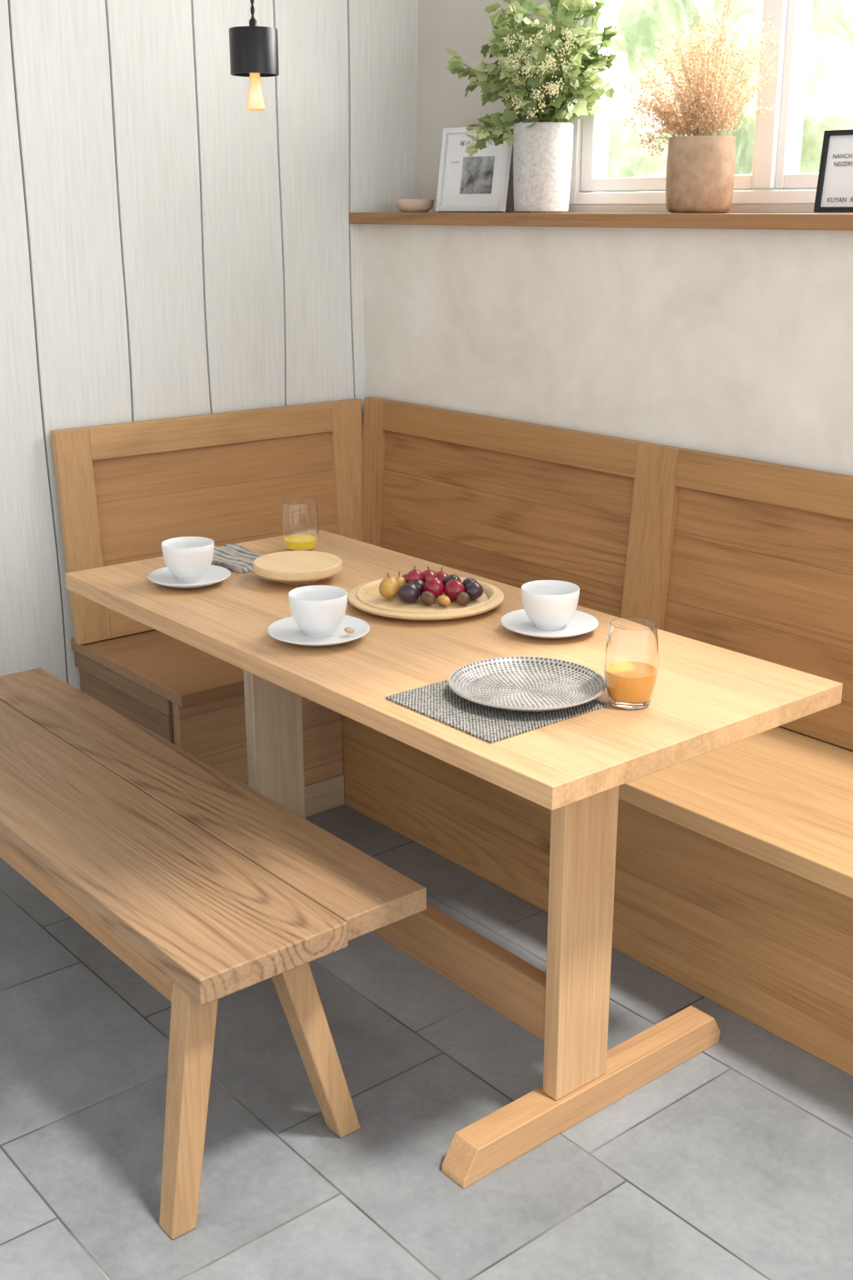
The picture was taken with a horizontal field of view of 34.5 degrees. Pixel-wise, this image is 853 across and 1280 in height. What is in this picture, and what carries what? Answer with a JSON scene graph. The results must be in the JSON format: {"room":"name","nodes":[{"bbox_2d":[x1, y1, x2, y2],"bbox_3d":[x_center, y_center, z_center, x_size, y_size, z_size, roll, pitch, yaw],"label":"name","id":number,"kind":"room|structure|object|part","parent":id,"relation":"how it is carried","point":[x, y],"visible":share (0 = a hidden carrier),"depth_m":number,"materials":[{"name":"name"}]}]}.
{"room":"dining room","nodes":[
{"label":"dining room","id":0,"kind":"room"},
{"bbox_2d":[0,0,418,690],"bbox_3d":[-1.532,-0.726,2.851,4.217,2.620,0.120,-14,22,-37],"label":"wall","id":1,"kind":"structure","parent":0,"point":[170,247],"depth_m":3.45,"materials":[{"name":"paint"}]},
{"bbox_2d":[0,804,852,1279],"bbox_3d":[-0.108,1.036,1.612,4.200,0.001,4.630,-14,22,-37],"label":"floor","id":2,"kind":"structure","parent":0,"point":[735,1162],"depth_m":2.28,"materials":[{"name":"stone"}]},
{"bbox_2d":[0,667,426,1239],"bbox_3d":[-0.624,0.486,2.612,0.460,0.450,1.427,-14,22,-37],"label":"wooden bench","id":3,"kind":"object","parent":2,"relation":"on","point":[209,888],"visible":1,"depth_m":2.23,"materials":[{"name":"brown wood"}]},
{"bbox_3d":[-0.780,0.357,2.492,0.022,0.048,1.306,-14,22,-37],"label":"seat rail","id":4,"kind":"part","parent":3,"relation":"part of","materials":[{"name":"brown wood"}]},
{"bbox_3d":[-0.353,0.688,2.038,0.102,0.408,0.052,-14,22,-37],"label":"leg","id":5,"kind":"part","parent":3,"relation":"part of","materials":[{"name":"brown wood"}]},
{"bbox_3d":[-0.183,0.636,2.204,0.165,0.408,0.052,-14,22,-37],"label":"leg","id":6,"kind":"part","parent":3,"relation":"part of","materials":[{"name":"brown wood"}]},
{"bbox_2d":[50,396,852,1076],"bbox_3d":[0.776,0.330,2.255,0.958,0.962,4.174,-14,22,-37],"label":"bench","id":7,"kind":"object","parent":2,"relation":"on","point":[734,873],"visible":0.61,"depth_m":3.16,"materials":[{"name":"brown wood"}]},
{"bbox_3d":[-0.750,0.102,3.365,0.010,0.043,0.483,-14,22,-37],"label":"bench rail","id":8,"kind":"part","parent":7,"relation":"part of","materials":[{"name":"brown wood"}]},
{"bbox_3d":[-0.736,0.263,3.427,0.025,0.388,0.483,-14,22,-37],"label":"bench panel","id":9,"kind":"part","parent":7,"relation":"part of","materials":[{"name":"brown wood"}]},
{"bbox_3d":[-0.531,-0.119,3.734,0.734,0.085,0.033,-14,22,-37],"label":"backrest rail","id":10,"kind":"part","parent":7,"relation":"part of","materials":[{"name":"brown wood"}]},
{"bbox_3d":[-0.376,-0.013,3.604,0.930,0.030,0.562,-14,22,-37],"label":"bench seat","id":11,"kind":"part","parent":7,"relation":"part of","materials":[{"name":"brown wood"}]},
{"bbox_3d":[-0.555,-0.556,3.627,0.734,0.080,0.032,-14,22,-37],"label":"backrest rail","id":12,"kind":"part","parent":7,"relation":"part of","materials":[{"name":"brown wood"}]},
{"bbox_3d":[-0.547,-0.340,3.685,0.743,0.376,0.038,-14,22,-37],"label":"backrest panel","id":13,"kind":"part","parent":7,"relation":"part of","materials":[{"name":"brown wood"}]},
{"bbox_3d":[0.179,-0.302,3.554,0.038,0.382,0.951,-14,22,-37],"label":"backrest panel","id":14,"kind":"part","parent":7,"relation":"part of","materials":[{"name":"brown wood"}]},
{"bbox_3d":[0.189,-0.521,3.494,0.032,0.080,0.942,-14,22,-37],"label":"backrest rail","id":15,"kind":"part","parent":7,"relation":"part of","materials":[{"name":"brown wood"}]},
{"bbox_3d":[1.111,0.434,2.194,0.525,0.040,3.610,-14,22,-37],"label":"bench seat","id":16,"kind":"part","parent":7,"relation":"part of","materials":[{"name":"brown wood"}]},
{"bbox_3d":[0.858,-0.056,2.771,0.038,0.382,0.956,-14,22,-37],"label":"backrest panel","id":17,"kind":"part","parent":7,"relation":"part of","materials":[{"name":"brown wood"}]},
{"bbox_3d":[0.867,-0.275,2.711,0.032,0.080,0.947,-14,22,-37],"label":"backrest rail","id":18,"kind":"part","parent":7,"relation":"part of","materials":[{"name":"brown wood"}]},
{"bbox_3d":[0.838,0.167,2.824,0.033,0.085,0.947,-14,22,-37],"label":"backrest rail","id":19,"kind":"part","parent":7,"relation":"part of","materials":[{"name":"brown wood"}]},
{"bbox_2d":[65,529,843,1189],"bbox_3d":[-0.043,0.323,2.631,0.647,0.750,1.435,-14,22,-37],"label":"dining table","id":20,"kind":"object","parent":2,"relation":"on","point":[707,697],"visible":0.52,"depth_m":2.28,"materials":[{"name":"brown wood"}]},
{"bbox_2d":[147,565,230,589],"bbox_3d":[-0.477,-0.123,2.768,0.165,0.019,0.165,-14,22,-37],"label":"saucer","id":21,"kind":"object","parent":20,"relation":"on","point":[215,574],"visible":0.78,"depth_m":2.76,"materials":[{"name":"white ceramic"}]},
{"bbox_2d":[161,536,214,582],"bbox_3d":[-0.477,-0.159,2.757,0.104,0.075,0.104,-14,22,-37],"label":"cup","id":22,"kind":"object","parent":21,"relation":"on","point":[188,559],"visible":1,"depth_m":2.73,"materials":[{"name":"white ceramic"}]},
{"bbox_2d":[211,542,261,573],"bbox_3d":[-0.415,-0.179,2.953,0.113,0.014,0.223,-14,22,-37],"label":"napkin","id":23,"kind":"object","parent":20,"relation":"on","point":[232,557],"visible":0.65,"depth_m":2.94,"materials":[{"name":"fabric"}]},
{"bbox_3d":[-0.317,0.231,2.881,0.121,0.655,0.034,-14,22,-37],"label":"leg","id":24,"kind":"part","parent":20,"relation":"part of","materials":[{"name":"brown wood"}]},
{"bbox_2d":[253,550,342,584],"bbox_3d":[-0.262,-0.142,2.796,0.181,0.038,0.181,-14,22,-37],"label":"wooden dish","id":25,"kind":"object","parent":20,"relation":"on","point":[290,567],"visible":1,"depth_m":2.76,"materials":[{"name":"brown wood"}]},
{"bbox_2d":[281,497,319,550],"bbox_3d":[-0.276,-0.248,3.008,0.081,0.113,0.081,-14,22,-37],"label":"drinking glass","id":26,"kind":"object","parent":20,"relation":"on","point":[300,527],"visible":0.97,"depth_m":2.98,"materials":[{"name":"clear glass"}]},
{"bbox_2d":[267,615,369,645],"bbox_3d":[-0.189,-0.012,2.414,0.180,0.019,0.180,-14,22,-37],"label":"saucer","id":27,"kind":"object","parent":20,"relation":"on","point":[287,630],"visible":0.75,"depth_m":2.40,"materials":[{"name":"white ceramic"}]},
{"bbox_2d":[288,585,347,637],"bbox_3d":[-0.189,-0.047,2.403,0.103,0.073,0.103,-14,22,-37],"label":"cup","id":28,"kind":"object","parent":27,"relation":"on","point":[317,611],"visible":1,"depth_m":2.37,"materials":[{"name":"white ceramic"}]},
{"bbox_2d":[344,627,354,633],"bbox_3d":[-0.135,-0.017,2.394,0.014,0.009,0.022,-14,22,-37],"label":"biscuit","id":29,"kind":"object","parent":27,"relation":"on","point":[349,630],"visible":1,"depth_m":2.39,"materials":[{"name":"beige food"}]},
{"bbox_2d":[348,575,504,620],"bbox_3d":[-0.001,-0.081,2.626,0.298,0.022,0.298,-14,22,-37],"label":"wooden platter","id":30,"kind":"object","parent":20,"relation":"on","point":[366,597],"visible":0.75,"depth_m":2.57,"materials":[{"name":"brown wood"}]},
{"bbox_2d":[379,573,399,599],"bbox_3d":[-0.071,-0.103,2.605,0.038,0.050,0.038,-14,22,-37],"label":"pear","id":31,"kind":"object","parent":30,"relation":"on","point":[389,587],"visible":1,"depth_m":2.59,"materials":[{"name":"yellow food"}]},
{"bbox_2d":[395,571,407,588],"bbox_3d":[-0.052,-0.110,2.638,0.035,0.043,0.034,-14,22,-37],"label":"pear","id":32,"kind":"object","parent":30,"relation":"on","point":[401,580],"visible":0.32,"depth_m":2.63,"materials":[{"name":"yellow food"}]},
{"bbox_2d":[398,582,419,602],"bbox_3d":[-0.032,-0.089,2.587,0.042,0.036,0.042,-14,22,-37],"label":"plum","id":33,"kind":"object","parent":30,"relation":"on","point":[407,592],"visible":1,"depth_m":2.57,"materials":[{"name":"purple food"}]},
{"bbox_2d":[406,565,423,583],"bbox_3d":[-0.023,-0.123,2.632,0.033,0.041,0.033,-14,22,-37],"label":"plum","id":34,"kind":"object","parent":30,"relation":"on","point":[414,574],"visible":0.77,"depth_m":2.62,"materials":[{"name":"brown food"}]},
{"bbox_2d":[408,579,424,595],"bbox_3d":[-0.021,-0.099,2.618,0.037,0.034,0.037,-14,22,-37],"label":"plum","id":35,"kind":"object","parent":30,"relation":"on","point":[420,583],"visible":0.45,"depth_m":2.61,"materials":[{"name":"purple food"}]},
{"bbox_2d":[420,591,435,604],"bbox_3d":[0.003,-0.078,2.572,0.026,0.024,0.031,-14,22,-37],"label":"fig","id":36,"kind":"object","parent":30,"relation":"on","point":[427,597],"visible":1,"depth_m":2.56,"materials":[{"name":"brown food"}]},
{"bbox_2d":[421,566,438,583],"bbox_3d":[0.005,-0.120,2.650,0.039,0.046,0.036,-14,22,-37],"label":"plum","id":37,"kind":"object","parent":30,"relation":"on","point":[427,574],"visible":0.42,"depth_m":2.64,"materials":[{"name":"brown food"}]},
{"bbox_2d":[423,573,444,598],"bbox_3d":[0.014,-0.102,2.603,0.039,0.047,0.041,-14,22,-37],"label":"plum","id":38,"kind":"object","parent":30,"relation":"on","point":[434,585],"visible":0.82,"depth_m":2.59,"materials":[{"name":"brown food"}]},
{"bbox_2d":[435,566,449,582],"bbox_3d":[0.029,-0.120,2.672,0.035,0.043,0.038,-14,22,-37],"label":"plum","id":39,"kind":"object","parent":30,"relation":"on","point":[442,575],"visible":0.3,"depth_m":2.66,"materials":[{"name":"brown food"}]},
{"bbox_2d":[437,595,450,605],"bbox_3d":[0.032,-0.074,2.567,0.025,0.019,0.031,-14,22,-37],"label":"fig","id":40,"kind":"object","parent":30,"relation":"on","point":[444,600],"visible":1,"depth_m":2.56,"materials":[{"name":"orange food"}]},
{"bbox_2d":[443,574,461,586],"bbox_3d":[0.049,-0.107,2.637,0.036,0.038,0.036,-14,22,-37],"label":"plum","id":41,"kind":"object","parent":30,"relation":"on","point":[449,577],"visible":0.35,"depth_m":2.63,"materials":[{"name":"purple food"}]},
{"bbox_2d":[444,575,464,599],"bbox_3d":[0.053,-0.099,2.598,0.040,0.048,0.041,-14,22,-37],"label":"plum","id":42,"kind":"object","parent":30,"relation":"on","point":[452,587],"visible":0.91,"depth_m":2.58,"materials":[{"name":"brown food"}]},
{"bbox_2d":[456,591,469,604],"bbox_3d":[0.069,-0.078,2.573,0.026,0.023,0.031,-14,22,-37],"label":"fig","id":43,"kind":"object","parent":30,"relation":"on","point":[462,597],"visible":1,"depth_m":2.56,"materials":[{"name":"brown food"}]},
{"bbox_2d":[462,578,477,588],"bbox_3d":[0.084,-0.103,2.637,0.032,0.032,0.032,-14,22,-37],"label":"plum","id":44,"kind":"object","parent":30,"relation":"on","point":[467,581],"visible":0.32,"depth_m":2.63,"materials":[{"name":"purple food"}]},
{"bbox_2d":[465,581,483,599],"bbox_3d":[0.090,-0.093,2.602,0.038,0.034,0.033,-14,22,-37],"label":"plum","id":45,"kind":"object","parent":30,"relation":"on","point":[474,589],"visible":0.93,"depth_m":2.59,"materials":[{"name":"purple food"}]},
{"bbox_2d":[385,680,608,743],"bbox_3d":[0.106,0.094,2.101,0.242,0.004,0.242,-14,22,-37],"label":"placemat","id":46,"kind":"object","parent":20,"relation":"on","point":[437,701],"visible":0.61,"depth_m":2.05,"materials":[{"name":"grey fabric"}]},
{"bbox_2d":[448,656,605,711],"bbox_3d":[0.155,0.073,2.122,0.243,0.022,0.243,-14,22,-37],"label":"ceramic plate","id":47,"kind":"object","parent":46,"relation":"on","point":[513,683],"visible":1,"depth_m":2.15,"materials":[{"name":"ceramic"}]},
{"bbox_2d":[500,609,599,638],"bbox_3d":[0.219,-0.025,2.455,0.175,0.019,0.175,-14,22,-37],"label":"saucer","id":48,"kind":"object","parent":20,"relation":"on","point":[581,622],"visible":0.77,"depth_m":2.45,"materials":[{"name":"white ceramic"}]},
{"bbox_2d":[520,580,579,629],"bbox_3d":[0.219,-0.059,2.444,0.104,0.071,0.104,-14,22,-37],"label":"cup","id":49,"kind":"object","parent":48,"relation":"on","point":[549,604],"visible":1,"depth_m":2.42,"materials":[{"name":"white ceramic"}]},
{"bbox_3d":[0.251,0.436,2.227,0.121,0.655,0.034,-14,22,-37],"label":"leg","id":50,"kind":"part","parent":20,"relation":"part of","materials":[{"name":"brown wood"}]},
{"bbox_2d":[604,617,659,709],"bbox_3d":[0.310,0.036,2.078,0.082,0.127,0.082,-14,22,-37],"label":"drinking glass","id":51,"kind":"object","parent":20,"relation":"on","point":[632,656],"visible":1,"depth_m":2.05,"materials":[{"name":"clear glass"}]},
{"bbox_2d":[362,224,852,475],"bbox_3d":[1.385,0.013,2.483,0.350,1.431,4.480,-14,22,-37],"label":"wall","id":52,"kind":"structure","parent":0,"point":[734,342],"depth_m":3.13,"materials":[{"name":"paint"}]},
{"bbox_2d":[350,212,852,230],"bbox_3d":[1.310,-0.666,2.205,0.244,0.030,4.479,-14,22,-37],"label":"window ledge","id":53,"kind":"object","parent":52,"relation":"on","point":[837,222],"visible":0.98,"depth_m":3.05,"materials":[{"name":"brown wood"}]},
{"bbox_2d":[395,199,434,212],"bbox_3d":[-0.031,-1.178,3.731,0.104,0.034,0.104,-14,22,-37],"label":"bowl","id":54,"kind":"object","parent":53,"relation":"on","point":[403,205],"visible":1,"depth_m":3.69,"materials":[{"name":"beige ceramic"}]},
{"bbox_2d":[435,125,513,212],"bbox_3d":[0.124,-1.229,3.594,0.235,0.212,0.047,16,24,42],"label":"picture frame","id":55,"kind":"object","parent":53,"relation":"on","point":[479,182],"visible":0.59,"depth_m":3.60,"materials":[{"name":"white paint"}]},
{"bbox_2d":[441,132,504,205],"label":"print","id":56,"kind":"object","parent":55,"relation":"attached to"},
{"bbox_2d":[460,155,494,194],"bbox_3d":[0.132,-1.212,3.586,0.110,0.093,0.001,16,16,42],"label":"photo","id":57,"kind":"object","parent":55,"relation":"attached to","point":[477,172],"depth_m":3.58},
{"bbox_2d":[444,0,624,212],"bbox_3d":[0.236,-1.355,3.304,0.312,0.626,0.591,-14,22,-37],"label":"potted plant","id":58,"kind":"object","parent":53,"relation":"on","point":[567,72],"visible":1,"depth_m":3.26,"materials":[{"name":"green plant"}]},
{"bbox_3d":[0.283,-1.150,3.356,0.145,0.205,0.145,-14,22,-37],"label":"pot","id":59,"kind":"part","parent":58,"relation":"part of","materials":[{"name":"ceramic"}]},
{"bbox_2d":[618,0,784,213],"bbox_3d":[0.585,-1.159,2.965,0.198,0.456,0.356,-15,23,-40],"label":"flower vase","id":60,"kind":"object","parent":53,"relation":"on","point":[701,168],"visible":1,"depth_m":2.94,"materials":[{"name":"beige ceramic"}]},
{"bbox_2d":[814,129,852,213],"bbox_3d":[0.867,-0.932,2.735,0.034,0.159,0.185,-16,23,-41],"label":"picture frame","id":61,"kind":"object","parent":53,"relation":"on","point":[834,194],"visible":1,"depth_m":2.77,"materials":[{"name":"black metal"}]},
{"bbox_2d":[418,0,824,213],"bbox_3d":[1.462,-1.257,2.152,0.150,1.189,4.480,-14,22,-37],"label":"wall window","id":62,"kind":"structure","parent":52,"relation":"in","point":[463,27],"depth_m":3.69,"materials":[{"name":"grey paint"}]},
{"bbox_2d":[569,0,819,204],"bbox_3d":[0.800,-1.425,2.893,0.094,0.970,1.290,-14,22,-37],"label":"window","id":63,"kind":"structure","parent":62,"relation":"attached to","point":[778,136],"depth_m":3.00,"materials":[{"name":"white paint"}]},
{"bbox_3d":[0.590,-1.500,3.132,0.058,0.906,0.571,-14,22,-37],"label":"sash","id":64,"kind":"part","parent":63,"relation":"part of","materials":[{"name":"white paint"}]},
{"bbox_3d":[0.982,-1.359,2.680,0.058,0.906,0.651,-14,22,-37],"label":"sash","id":65,"kind":"part","parent":63,"relation":"part of","materials":[{"name":"white paint"}]},
{"bbox_3d":[-0.767,-1.741,1.577,4.200,0.080,2.500,-14,22,-37],"label":"ceiling","id":66,"kind":"structure","parent":0,"visible":0},
{"bbox_2d":[229,0,279,110],"bbox_3d":[-0.350,-1.543,2.681,0.100,0.956,0.100,-14,22,-37],"label":"pendant lamp","id":67,"kind":"object","parent":66,"relation":"hanging from","point":[253,48],"visible":1,"depth_m":2.76,"materials":[{"name":"black metal"}]},
{"bbox_3d":[-0.350,-1.610,2.660,0.008,0.780,0.009,-14,22,-37],"label":"cord","id":68,"kind":"part","parent":67,"relation":"part of","materials":[{"name":"black fabric"}]},
{"bbox_3d":[-0.350,-1.193,2.791,0.098,0.086,0.098,-14,22,-37],"label":"lamp shade","id":69,"kind":"part","parent":67,"relation":"part of","materials":[{"name":"black metal"}]},
{"bbox_3d":[-0.350,-1.143,2.806,0.040,0.118,0.040,-14,22,-37],"label":"bulb","id":70,"kind":"part","parent":67,"relation":"part of","materials":[{"name":"yellow glass"}]},
{"label":"outside","id":71,"kind":"structure","parent":0,"visible":0},
{"bbox_3d":[4.189,-1.809,11.225,15.200,0.280,24.000,-14,22,-37],"label":"ground","id":72,"kind":"structure","parent":71,"visible":0},
{"bbox_2d":[608,0,692,191],"bbox_3d":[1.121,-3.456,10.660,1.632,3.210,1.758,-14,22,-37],"label":"window pane","id":73,"kind":"object","parent":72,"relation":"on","point":[640,22],"visible":0.06,"depth_m":9.81,"materials":[{"name":"clear glass"}]},
{"bbox_2d":[681,0,762,87],"bbox_3d":[2.979,-5.661,15.095,2.529,4.763,3.267,-14,22,-37],"label":"tree","id":74,"kind":"object","parent":72,"relation":"on","point":[742,7],"visible":0.02,"depth_m":13.35,"materials":[{"name":"green plant"}]},
{"bbox_2d":[691,0,852,190],"bbox_3d":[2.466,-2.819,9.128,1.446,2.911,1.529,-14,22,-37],"label":"window pane","id":75,"kind":"object","parent":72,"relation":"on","point":[829,88],"visible":0.12,"depth_m":8.30,"materials":[{"name":"clear glass"}]}
]}

